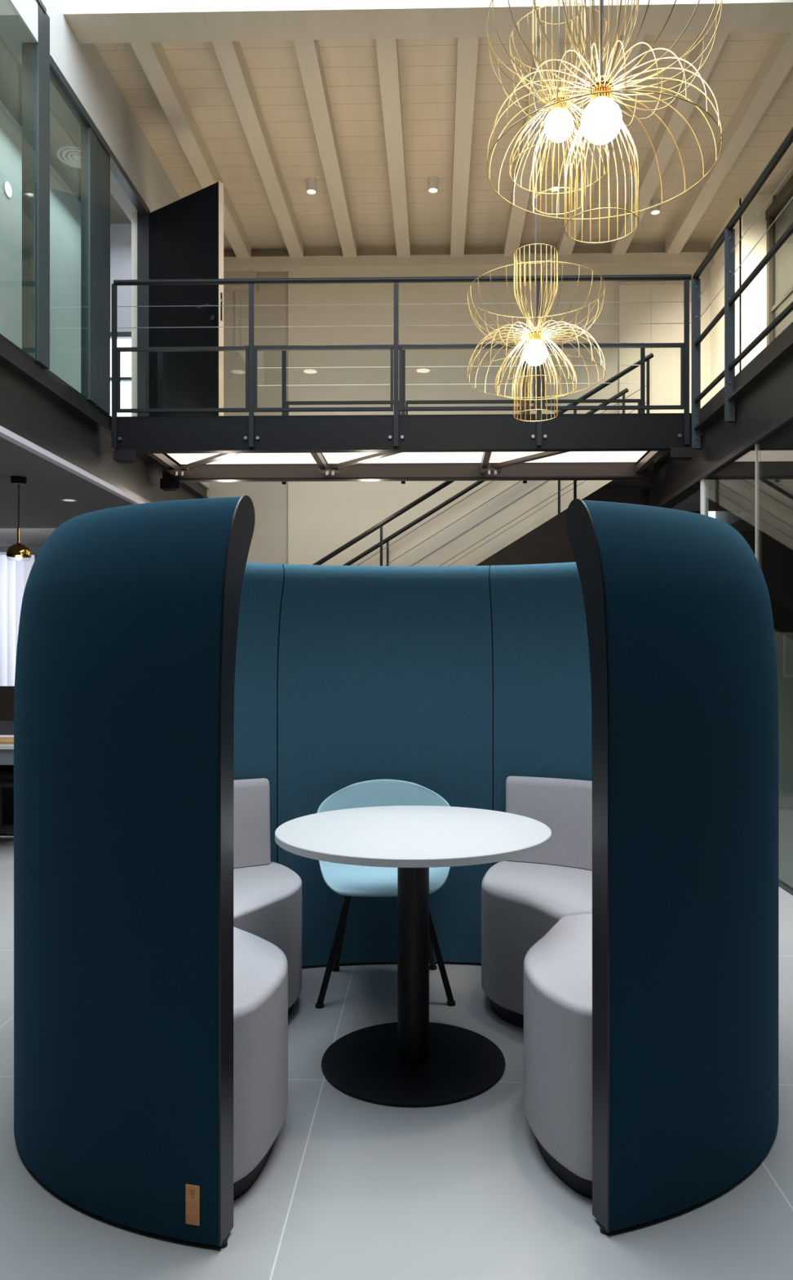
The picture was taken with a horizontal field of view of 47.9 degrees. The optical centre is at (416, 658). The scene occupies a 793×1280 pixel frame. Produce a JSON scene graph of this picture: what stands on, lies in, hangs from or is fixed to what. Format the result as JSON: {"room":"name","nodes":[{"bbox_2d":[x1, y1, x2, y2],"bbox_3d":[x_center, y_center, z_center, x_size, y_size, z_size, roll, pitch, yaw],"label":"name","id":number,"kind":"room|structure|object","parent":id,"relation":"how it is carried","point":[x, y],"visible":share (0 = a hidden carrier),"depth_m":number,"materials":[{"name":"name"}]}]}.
{"room":"office lounge","nodes":[
{"label":"office lounge","id":0,"kind":"room"},
{"bbox_2d":[0,546,42,734],"bbox_3d":[-4.569,-0.005,10.405,4.400,2.570,0.200,0,0,1],"label":"wall","id":1,"kind":"structure","parent":0,"point":[6,727],"depth_m":10.31,"materials":[{"name":"grey"}]},
{"bbox_2d":[0,551,34,685],"bbox_3d":[-4.820,-0.265,10.210,0.889,1.890,0.059,0,0,1],"label":"curtain","id":2,"kind":"object","parent":1,"relation":"attached to","point":[14,573],"visible":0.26,"depth_m":10.20,"materials":[{"name":"white fabric"}]},
{"bbox_2d":[0,100,80,393],"bbox_3d":[-3.282,-3.100,3.074,0.100,2.560,11.200,0,0,1],"label":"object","id":3,"kind":"structure","parent":0,"point":[64,206],"depth_m":7.65,"materials":[{"name":"glass"}]},
{"bbox_2d":[3,181,12,197],"bbox_3d":[-3.138,-3.600,6.852,0.020,0.110,0.110,0,0,1],"label":"wall light","id":4,"kind":"object","parent":3,"relation":"attached to","point":[7,188],"visible":1,"depth_m":6.83,"materials":[{"name":"white"}]},
{"bbox_2d":[0,436,133,546],"bbox_3d":[-4.684,-1.550,3.906,4.460,0.520,12.800,0,0,1],"label":"ceiling","id":5,"kind":"structure","parent":0,"point":[42,510],"depth_m":7.17,"materials":[{"name":"grey paint"}]},
{"bbox_2d":[6,475,31,560],"bbox_3d":[-2.838,-0.993,6.365,0.163,0.595,0.163,0,0,1],"label":"pendant","id":6,"kind":"object","parent":5,"relation":"hanging from","point":[18,550],"visible":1,"depth_m":6.33,"materials":[{"name":"gold metal"}]},
{"bbox_2d":[61,498,77,502],"bbox_3d":[-2.838,-1.288,7.285,0.124,0.004,0.124,0,0,1],"label":"recessed light","id":7,"kind":"object","parent":5,"relation":"in","point":[62,500],"visible":1,"depth_m":7.28,"materials":[{"name":"grey"}]},
{"bbox_2d":[110,223,131,332],"bbox_3d":[-2.726,-3.100,8.713,0.760,2.560,0.100,0,0,1],"label":"wall","id":8,"kind":"structure","parent":0,"point":[120,233],"depth_m":8.67,"materials":[{"name":"white paint"}]},
{"bbox_2d":[110,331,131,382],"bbox_3d":[-2.837,-2.495,8.695,0.460,1.350,0.060,0,0,1],"label":"window","id":9,"kind":"structure","parent":8,"relation":"in","point":[121,335],"depth_m":8.67,"materials":[{"name":"clear glass"}]},
{"bbox_2d":[131,213,209,488],"bbox_3d":[-2.323,-2.795,8.614,0.150,1.950,2.080,0,0,1],"label":"wall","id":10,"kind":"structure","parent":0,"point":[134,216],"depth_m":7.58,"materials":[{"name":"paint"}]},
{"bbox_2d":[0,333,208,502],"bbox_3d":[-2.404,-1.560,3.555,0.115,0.540,12.000,0,0,1],"label":"beam","id":11,"kind":"structure","parent":10,"relation":"attached to","point":[37,406],"depth_m":5.97,"materials":[{"name":"grey metal"}]},
{"bbox_2d":[22,0,150,414],"bbox_3d":[-2.383,-2.930,4.564,0.112,2.220,6.020,0,0,1],"label":"window frame","id":12,"kind":"structure","parent":11,"relation":"on","point":[98,159],"depth_m":5.61,"materials":[{"name":"grey metal"}]},
{"bbox_2d":[137,181,223,416],"bbox_3d":[-1.936,-2.790,7.316,0.988,1.940,0.160,0,0,35],"label":"door","id":13,"kind":"structure","parent":10,"relation":"in","point":[183,238],"depth_m":7.28,"materials":[{"name":"black wood"}]},
{"bbox_2d":[206,250,288,564],"bbox_3d":[-1.896,-1.550,9.695,1.055,5.660,0.200,0,0,1],"label":"wall","id":14,"kind":"structure","parent":0,"point":[269,541],"depth_m":9.59,"materials":[{"name":"grey paint"}]},
{"bbox_2d":[0,425,144,504],"bbox_3d":[-2.367,-1.272,3.529,0.050,0.035,11.950,0,0,1],"label":"trim","id":15,"kind":"structure","parent":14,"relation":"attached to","point":[5,433],"depth_m":5.81,"materials":[{"name":"grey"}]},
{"bbox_2d":[235,290,239,354],"bbox_3d":[-1.921,-3.695,9.580,0.050,0.850,0.030,0,0,1],"label":"conduit","id":16,"kind":"object","parent":14,"relation":"attached to","point":[237,292],"visible":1,"depth_m":9.57,"materials":[{"name":"beige metal"}]},
{"bbox_2d":[223,271,257,292],"bbox_3d":[-1.972,-4.035,9.561,0.530,0.190,0.090,0,0,1],"label":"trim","id":17,"kind":"structure","parent":14,"relation":"attached to","point":[227,274],"depth_m":9.52,"materials":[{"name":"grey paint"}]},
{"bbox_2d":[0,32,792,258],"bbox_3d":[0.030,-4.350,3.600,6.700,0.260,12.400,0,0,1],"label":"ceiling","id":18,"kind":"structure","parent":0,"point":[369,120],"depth_m":7.41,"materials":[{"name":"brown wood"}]},
{"bbox_2d":[56,146,80,168],"bbox_3d":[-2.863,-4.210,7.516,0.322,0.020,0.322,0,0,1],"label":"ceiling vent","id":19,"kind":"object","parent":18,"relation":"in","point":[75,163],"visible":0.62,"depth_m":7.50,"materials":[{"name":"white metal"}]},
{"bbox_2d":[306,177,316,194],"bbox_3d":[-0.963,-4.325,8.174,0.092,0.110,0.092,0,0,1],"label":"spotlight","id":20,"kind":"object","parent":18,"relation":"attached to","point":[311,182],"visible":1,"depth_m":8.14,"materials":[{"name":"white metal"}]},
{"bbox_2d":[428,175,438,193],"bbox_3d":[0.152,-4.325,8.149,0.092,0.110,0.092,0,0,1],"label":"spotlight","id":21,"kind":"object","parent":18,"relation":"attached to","point":[433,180],"visible":1,"depth_m":8.11,"materials":[{"name":"white metal"}]},
{"bbox_2d":[550,174,559,191],"bbox_3d":[1.262,-4.325,8.124,0.092,0.110,0.092,0,0,1],"label":"spotlight","id":22,"kind":"object","parent":18,"relation":"attached to","point":[556,177],"visible":0.65,"depth_m":8.08,"materials":[{"name":"white metal"}]},
{"bbox_2d":[650,198,660,214],"bbox_3d":[2.292,-4.325,8.551,0.092,0.110,0.092,0,0,1],"label":"spotlight","id":23,"kind":"object","parent":18,"relation":"attached to","point":[656,210],"visible":1,"depth_m":8.52,"materials":[{"name":"white metal"}]},
{"bbox_2d":[0,807,792,1279],"bbox_3d":[-0.406,1.340,4.210,13.000,0.120,13.600,0,0,1],"label":"floor","id":24,"kind":"structure","parent":0,"point":[348,1187],"depth_m":2.10,"materials":[{"name":"tile"}]},
{"bbox_2d":[0,734,13,835],"bbox_3d":[-3.031,0.916,6.044,1.470,0.728,0.750,0,0,1],"label":"office desk","id":25,"kind":"object","parent":24,"relation":"on","point":[6,751],"visible":0.02,"depth_m":6.38,"materials":[{"name":"black"}]},
{"bbox_2d":[0,737,13,744],"bbox_3d":[-2.820,0.542,5.859,0.900,0.020,0.310,0,0,1],"label":"desk blotter","id":26,"kind":"object","parent":25,"relation":"on","point":[3,740],"visible":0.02,"depth_m":5.74,"materials":[{"name":"beige wood"}]},
{"bbox_2d":[0,685,14,737],"bbox_3d":[-2.814,0.372,6.124,0.800,0.360,0.180,0,0,1],"label":"computer monitor","id":27,"kind":"object","parent":25,"relation":"on","point":[6,692],"visible":0.09,"depth_m":6.09,"materials":[{"name":"grey"}]},
{"bbox_2d":[0,735,13,737],"bbox_3d":[-2.764,0.546,6.123,0.340,0.012,0.180,0,0,1],"label":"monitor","id":28,"kind":"object","parent":27,"relation":"on","point":[0,735],"depth_m":6.16,"materials":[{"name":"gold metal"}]},
{"bbox_2d":[0,768,13,834],"bbox_3d":[-2.826,0.932,6.061,0.589,0.694,0.609,0,0,1],"label":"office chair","id":29,"kind":"object","parent":24,"relation":"on","point":[6,775],"visible":0.13,"depth_m":6.04,"materials":[{"name":"black"}]},
{"bbox_2d":[233,926,288,1200],"bbox_3d":[-0.719,0.881,2.428,0.753,0.798,0.772,0,0,1],"label":"bench","id":30,"kind":"object","parent":24,"relation":"on","point":[260,968],"visible":0.25,"depth_m":2.17,"materials":[{"name":"grey fabric"}]},
{"bbox_2d":[233,777,302,1017],"bbox_3d":[-0.753,0.881,3.216,0.664,0.798,0.779,0,0,1],"label":"bench","id":31,"kind":"object","parent":24,"relation":"on","point":[268,895],"visible":0.3,"depth_m":3.23,"materials":[{"name":"grey fabric"}]},
{"bbox_2d":[315,779,455,1008],"bbox_3d":[-0.120,0.887,3.424,0.544,0.785,0.514,0,0,-3],"label":"shell chair","id":32,"kind":"object","parent":24,"relation":"on","point":[349,881],"visible":0.46,"depth_m":3.41,"materials":[{"name":"blue plastic"}]},
{"bbox_2d":[13,495,779,1248],"bbox_3d":[-0.053,0.452,2.854,2.240,1.656,1.881,0,0,1],"label":"pod","id":33,"kind":"object","parent":24,"relation":"on","point":[159,668],"visible":0.97,"depth_m":2.08,"materials":[{"name":"teal fabric"}]},
{"bbox_2d":[275,805,551,1106],"bbox_3d":[-0.010,0.909,2.830,0.868,0.741,0.868,0,0,1],"label":"round table","id":34,"kind":"object","parent":24,"relation":"on","point":[413,1060],"visible":1,"depth_m":2.78,"materials":[{"name":"grey laminate"}]},
{"bbox_2d":[481,776,592,1028],"bbox_3d":[0.566,0.881,3.242,0.598,0.798,0.915,0,0,-33],"label":"bench","id":35,"kind":"object","parent":24,"relation":"on","point":[523,898],"visible":0.41,"depth_m":3.23,"materials":[{"name":"grey fabric"}]},
{"bbox_2d":[524,913,592,1199],"bbox_3d":[0.635,0.881,2.500,0.688,0.798,0.878,0,0,1],"label":"bench","id":36,"kind":"object","parent":24,"relation":"on","point":[558,966],"visible":0.33,"depth_m":2.19,"materials":[{"name":"grey fabric"}]},
{"bbox_2d":[475,480,740,565],"bbox_3d":[0.148,-0.266,8.869,5.900,3.114,1.180,0,0,1],"label":"staircase","id":37,"kind":"structure","parent":24,"relation":"on","point":[549,542],"depth_m":8.25,"materials":[{"name":"black metal"}]},
{"bbox_2d":[312,352,653,565],"bbox_3d":[-0.270,-0.921,8.268,4.913,3.778,0.044,0,0,1],"label":"stair railing","id":38,"kind":"object","parent":37,"relation":"attached to","point":[380,525],"visible":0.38,"depth_m":8.24,"materials":[{"name":"black metal"}]},
{"bbox_2d":[342,387,629,565],"bbox_3d":[-0.246,-0.946,9.338,4.913,3.728,0.044,0,0,1],"label":"stair railing","id":39,"kind":"object","parent":37,"relation":"attached to","point":[624,392],"visible":0.27,"depth_m":9.31,"materials":[{"name":"black metal"}]},
{"bbox_2d":[700,444,792,895],"bbox_3d":[2.012,-0.005,3.221,0.040,2.570,6.530,0,0,1],"label":"glass wall","id":40,"kind":"structure","parent":24,"relation":"on","point":[704,482],"depth_m":5.37,"materials":[{"name":"grey"}]},
{"bbox_2d":[649,321,792,508],"bbox_3d":[2.040,-1.560,3.455,0.115,0.540,12.000,0,0,1],"label":"steel beam","id":41,"kind":"structure","parent":40,"relation":"attached to","point":[762,394],"depth_m":5.73,"materials":[{"name":"black metal"}]},
{"bbox_2d":[113,413,693,491],"bbox_3d":[-0.096,-1.653,7.349,4.320,0.335,1.430,0,0,1],"label":"footbridge","id":42,"kind":"object","parent":41,"relation":"attached to","point":[624,446],"visible":1,"depth_m":6.71,"materials":[{"name":"black metal"}]},
{"bbox_2d":[111,274,692,448],"bbox_3d":[-0.128,-2.210,6.654,4.323,1.260,0.042,0,0,1],"label":"bridge railing","id":43,"kind":"object","parent":42,"relation":"attached to","point":[251,351],"visible":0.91,"depth_m":6.65,"materials":[{"name":"black metal"}]},
{"bbox_2d":[244,342,645,484],"bbox_3d":[0.249,-2.210,8.076,3.618,1.260,0.042,0,0,1],"label":"bridge railing","id":44,"kind":"object","parent":42,"relation":"attached to","point":[642,402],"visible":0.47,"depth_m":8.07,"materials":[{"name":"black metal"}]},
{"bbox_2d":[774,631,792,807],"bbox_3d":[3.769,0.530,7.518,3.000,1.500,0.300,0,0,1],"label":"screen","id":45,"kind":"object","parent":24,"relation":"on","point":[785,685],"visible":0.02,"depth_m":7.51,"materials":[{"name":"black glass"}]},
{"bbox_2d":[783,633,792,677],"bbox_3d":[3.358,-0.025,7.497,0.540,0.370,0.010,0,0,1],"label":"notice board","id":46,"kind":"object","parent":45,"relation":"attached to","point":[788,637],"visible":1,"depth_m":7.50,"materials":[{"name":"grey"}]},
{"bbox_2d":[0,0,792,248],"bbox_3d":[0.480,-4.395,5.141,6.010,1.250,8.900,0,0,1],"label":"wall","id":47,"kind":"structure","parent":0,"point":[83,67],"depth_m":6.44,"materials":[{"name":"grey paint"}]},
{"bbox_2d":[63,0,792,43],"bbox_3d":[0.482,-4.565,5.911,5.900,0.710,0.280,0,0,1],"label":"trim","id":48,"kind":"structure","parent":47,"relation":"attached to","point":[91,21],"depth_m":5.89,"materials":[{"name":"white paint"}]},
{"bbox_2d":[467,39,605,421],"bbox_3d":[0.554,-3.047,4.139,0.635,3.846,0.635,0,0,1],"label":"pendant","id":49,"kind":"object","parent":47,"relation":"hanging from","point":[535,353],"visible":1,"depth_m":4.10,"materials":[{"name":"gold metal"}]},
{"bbox_2d":[528,326,543,342],"bbox_3d":[0.554,-1.500,4.139,0.068,0.060,0.068,0,0,1],"label":"socket","id":50,"kind":"object","parent":49,"relation":"attached to","point":[535,339],"depth_m":4.12,"materials":[{"name":"gold metal"}]},
{"bbox_2d":[509,0,609,214],"bbox_3d":[0.546,-3.359,3.419,0.379,3.221,0.379,0,0,1],"label":"pendant","id":51,"kind":"object","parent":47,"relation":"hanging from","point":[562,135],"visible":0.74,"depth_m":3.40,"materials":[{"name":"gold metal"}]},
{"bbox_2d":[551,92,567,110],"bbox_3d":[0.546,-2.125,3.419,0.068,0.060,0.068,0,0,1],"label":"socket","id":52,"kind":"object","parent":51,"relation":"attached to","point":[554,98],"depth_m":3.40,"materials":[{"name":"gold metal"}]},
{"bbox_2d":[486,0,723,244],"bbox_3d":[0.512,-3.082,2.469,0.635,3.776,0.635,0,0,1],"label":"pendant","id":53,"kind":"object","parent":47,"relation":"hanging from","point":[602,121],"visible":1,"depth_m":2.45,"materials":[{"name":"gold metal"}]},
{"bbox_2d":[589,75,613,100],"bbox_3d":[0.512,-1.570,2.469,0.068,0.060,0.068,0,0,1],"label":"socket","id":54,"kind":"object","parent":53,"relation":"attached to","point":[597,86],"depth_m":2.45,"materials":[{"name":"gold metal"}]},
{"bbox_2d":[288,244,792,631],"bbox_3d":[2.221,-1.550,9.553,7.185,5.660,0.200,0,0,1],"label":"wall","id":55,"kind":"structure","parent":0,"point":[323,517],"depth_m":9.50,"materials":[{"name":"paint"}]},
{"bbox_2d":[223,252,714,271],"bbox_3d":[0.611,-4.185,9.429,5.800,0.110,0.120,0,0,1],"label":"trim","id":56,"kind":"structure","parent":55,"relation":"attached to","point":[643,260],"depth_m":9.39,"materials":[{"name":"beige wood"}]},
{"bbox_2d":[618,281,684,413],"bbox_3d":[2.476,-2.888,9.409,0.670,2.135,0.075,0,0,1],"label":"door","id":57,"kind":"structure","parent":55,"relation":"in","point":[665,365],"depth_m":9.39,"materials":[{"name":"paint"}]},
{"bbox_2d":[691,127,792,449],"bbox_3d":[2.031,-2.196,4.096,0.102,1.292,5.080,0,0,1],"label":"balcony railing","id":58,"kind":"object","parent":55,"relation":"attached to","point":[728,235],"visible":0.98,"depth_m":5.83,"materials":[{"name":"black metal"}]},
{"bbox_2d":[671,430,792,531],"bbox_3d":[4.086,-1.575,3.360,3.980,0.470,12.100,0,0,1],"label":"ceiling","id":59,"kind":"structure","parent":0,"point":[735,490],"depth_m":7.30,"materials":[{"name":"black paint"}]},
{"bbox_2d":[765,174,792,346],"bbox_3d":[3.261,-3.020,4.928,0.080,2.400,7.000,0,0,1],"label":"glass wall","id":60,"kind":"structure","parent":59,"relation":"on","point":[786,193],"depth_m":8.37,"materials":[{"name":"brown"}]},
{"bbox_2d":[711,194,773,399],"bbox_3d":[3.240,-3.100,8.930,0.280,2.560,1.000,0,0,1],"label":"wall","id":61,"kind":"structure","parent":0,"point":[751,307],"depth_m":8.43,"materials":[{"name":"beige paint"}]},
{"bbox_2d":[775,243,792,337],"bbox_3d":[4.006,-3.100,3.361,1.540,2.560,12.300,0,0,1],"label":"wall","id":62,"kind":"structure","parent":0,"point":[784,255],"depth_m":9.42,"materials":[{"name":"beige paint"}]},
{"bbox_2d":[784,232,792,243],"bbox_3d":[4.051,-4.430,3.360,1.450,0.100,12.300,0,0,1],"label":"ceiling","id":63,"kind":"structure","parent":0,"point":[790,240],"depth_m":9.36,"materials":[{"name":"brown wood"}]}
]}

